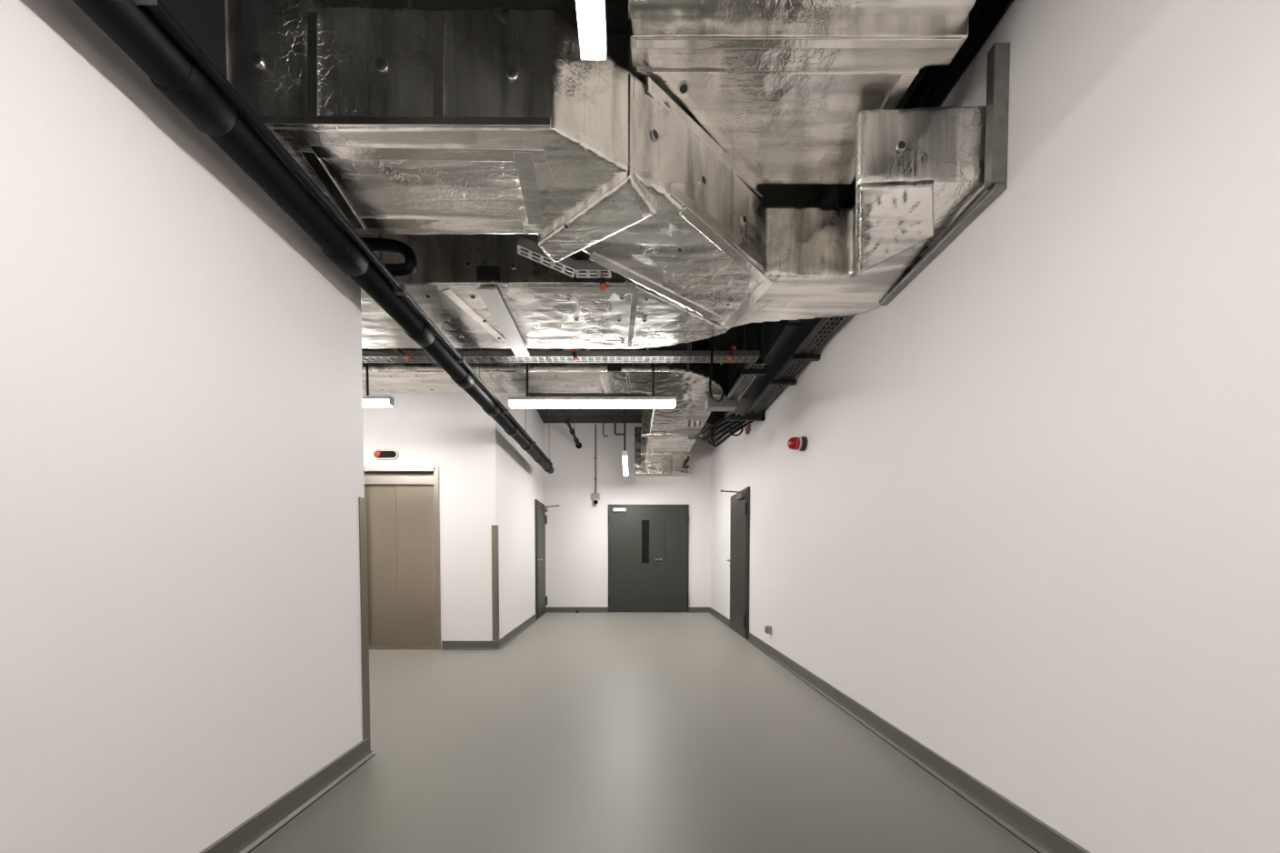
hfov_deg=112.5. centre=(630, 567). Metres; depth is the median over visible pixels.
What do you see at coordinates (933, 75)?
ceiling pipe
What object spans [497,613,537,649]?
baseboard
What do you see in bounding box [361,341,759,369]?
cable tray
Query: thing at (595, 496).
security camera
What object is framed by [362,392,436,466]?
wall
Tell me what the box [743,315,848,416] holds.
cable tray
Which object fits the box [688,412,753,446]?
cable bundle
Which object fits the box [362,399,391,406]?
diffuser
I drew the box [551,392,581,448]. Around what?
pipe
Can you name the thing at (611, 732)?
floor
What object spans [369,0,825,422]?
ceiling
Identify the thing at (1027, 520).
wall
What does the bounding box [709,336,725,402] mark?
cable
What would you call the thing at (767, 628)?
wall socket
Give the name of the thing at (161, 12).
conduit
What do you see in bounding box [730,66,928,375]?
ceiling pipe
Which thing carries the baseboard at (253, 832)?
attached to the wall at (182, 477)
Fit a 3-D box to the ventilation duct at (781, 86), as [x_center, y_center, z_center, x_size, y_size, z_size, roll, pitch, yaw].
[0.629,-2.233,-0.211,1.291,0.605,4.909,0,2,0]
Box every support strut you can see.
[393,348,409,359]
[570,348,578,361]
[598,271,607,290]
[727,345,736,359]
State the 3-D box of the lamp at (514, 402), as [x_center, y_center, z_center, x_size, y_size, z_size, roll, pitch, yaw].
[-0.358,-2.069,3.940,1.544,1.164,0.072,0,2,0]
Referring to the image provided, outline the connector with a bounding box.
[745,423,750,434]
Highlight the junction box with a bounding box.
[705,395,737,410]
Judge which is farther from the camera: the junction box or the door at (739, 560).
the door at (739, 560)
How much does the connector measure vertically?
0.104 m
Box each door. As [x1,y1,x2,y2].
[534,499,559,619]
[608,504,689,612]
[720,486,749,639]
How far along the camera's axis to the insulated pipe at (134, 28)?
1.46 m
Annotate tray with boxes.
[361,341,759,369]
[517,235,575,277]
[574,260,610,278]
[727,321,767,402]
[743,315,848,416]
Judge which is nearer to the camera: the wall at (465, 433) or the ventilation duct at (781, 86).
the ventilation duct at (781, 86)
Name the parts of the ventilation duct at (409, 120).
hanger rod, hanger rod, wall frame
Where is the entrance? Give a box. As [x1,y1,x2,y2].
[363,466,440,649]
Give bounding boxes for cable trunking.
[713,317,829,433]
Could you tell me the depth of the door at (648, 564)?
8.23 m
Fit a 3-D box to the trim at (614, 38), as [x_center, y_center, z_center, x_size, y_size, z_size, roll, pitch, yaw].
[-1.327,-2.590,2.094,5.745,0.020,11.530,0,2,0]
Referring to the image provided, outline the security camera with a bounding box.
[591,492,599,506]
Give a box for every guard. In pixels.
[359,497,369,739]
[491,524,499,639]
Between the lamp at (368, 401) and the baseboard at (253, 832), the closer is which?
the baseboard at (253, 832)
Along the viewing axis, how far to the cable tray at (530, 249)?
2.28 m
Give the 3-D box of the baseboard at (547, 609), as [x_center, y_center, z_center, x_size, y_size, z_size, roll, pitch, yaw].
[-1.057,0.818,8.277,1.231,0.102,0.038,0,2,0]
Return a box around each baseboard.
[200,736,375,852]
[441,640,497,649]
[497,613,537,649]
[545,607,608,612]
[688,607,709,612]
[709,607,729,627]
[747,631,1089,852]
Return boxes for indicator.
[372,449,398,459]
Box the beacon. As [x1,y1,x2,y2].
[787,436,807,450]
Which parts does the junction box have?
lid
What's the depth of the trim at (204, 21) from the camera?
1.44 m
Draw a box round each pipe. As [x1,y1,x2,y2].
[71,0,553,473]
[360,237,417,276]
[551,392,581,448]
[613,420,623,435]
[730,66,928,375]
[842,0,991,208]
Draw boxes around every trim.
[146,0,227,79]
[540,30,827,418]
[710,0,1013,436]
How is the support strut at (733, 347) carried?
attached to the cable tray at (546, 355)
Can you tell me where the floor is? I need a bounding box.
[250,611,1037,852]
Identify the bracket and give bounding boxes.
[725,408,765,420]
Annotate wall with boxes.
[0,0,364,852]
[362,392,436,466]
[435,392,503,649]
[495,392,544,635]
[543,422,710,607]
[710,0,1279,852]
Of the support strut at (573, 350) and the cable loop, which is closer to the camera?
the support strut at (573, 350)
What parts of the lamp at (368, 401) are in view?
suspension rod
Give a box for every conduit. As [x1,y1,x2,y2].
[131,0,552,464]
[594,423,596,492]
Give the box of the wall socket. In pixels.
[764,625,771,633]
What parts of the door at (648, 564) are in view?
glazing frame, glass pane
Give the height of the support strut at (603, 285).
0.108 m
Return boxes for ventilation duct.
[227,0,1009,327]
[360,233,729,355]
[361,339,728,476]
[627,0,976,184]
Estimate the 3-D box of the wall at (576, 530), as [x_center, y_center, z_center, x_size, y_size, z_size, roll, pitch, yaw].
[-0.164,-0.953,8.322,3.417,3.640,0.150,0,2,0]
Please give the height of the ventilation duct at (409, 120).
1.062 m
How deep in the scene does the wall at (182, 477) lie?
1.30 m
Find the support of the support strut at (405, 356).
attached to the cable tray at (546, 355)
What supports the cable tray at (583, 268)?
attached to the ventilation duct at (409, 120)
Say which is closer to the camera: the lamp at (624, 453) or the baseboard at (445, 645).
the baseboard at (445, 645)
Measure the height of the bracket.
0.200 m
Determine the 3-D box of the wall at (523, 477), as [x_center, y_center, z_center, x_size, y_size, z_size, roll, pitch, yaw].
[-1.716,-0.905,6.605,0.200,3.640,3.294,0,2,-2]
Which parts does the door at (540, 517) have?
frame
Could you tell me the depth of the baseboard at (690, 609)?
8.29 m
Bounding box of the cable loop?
[729,416,750,436]
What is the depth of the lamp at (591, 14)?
1.12 m
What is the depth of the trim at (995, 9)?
1.94 m
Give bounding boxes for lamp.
[362,348,393,407]
[508,347,676,408]
[575,0,606,60]
[621,392,628,475]
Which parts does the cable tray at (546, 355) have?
hanger rod, hanger rod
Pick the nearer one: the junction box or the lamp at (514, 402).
the lamp at (514, 402)
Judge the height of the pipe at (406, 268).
0.191 m
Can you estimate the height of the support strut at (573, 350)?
0.100 m
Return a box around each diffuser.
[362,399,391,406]
[509,400,674,407]
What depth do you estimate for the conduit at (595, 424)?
8.18 m
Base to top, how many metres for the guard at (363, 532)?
1.307 m
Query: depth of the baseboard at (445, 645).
5.00 m
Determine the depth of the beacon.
3.76 m
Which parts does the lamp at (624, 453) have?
suspension rod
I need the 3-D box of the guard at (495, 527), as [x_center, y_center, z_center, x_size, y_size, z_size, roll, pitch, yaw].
[-1.591,0.180,5.016,0.061,1.349,0.063,0,2,0]
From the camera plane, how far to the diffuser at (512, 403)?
3.92 m
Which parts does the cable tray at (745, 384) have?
hanger rod, hanger rod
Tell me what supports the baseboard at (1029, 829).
attached to the wall at (1027, 520)
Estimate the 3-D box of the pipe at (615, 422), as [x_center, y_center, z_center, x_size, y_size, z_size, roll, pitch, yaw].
[-0.216,-2.635,8.080,0.208,0.264,0.036,0,2,0]
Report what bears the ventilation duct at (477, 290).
hanging from the ceiling
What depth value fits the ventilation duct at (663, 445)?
4.41 m
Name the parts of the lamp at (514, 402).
suspension rod, suspension rod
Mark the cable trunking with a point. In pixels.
(783, 338)
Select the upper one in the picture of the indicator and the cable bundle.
the cable bundle
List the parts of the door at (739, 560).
closer arm, frame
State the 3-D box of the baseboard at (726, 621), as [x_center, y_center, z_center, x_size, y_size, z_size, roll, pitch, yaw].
[1.526,0.842,7.423,0.038,0.102,1.746,0,2,0]

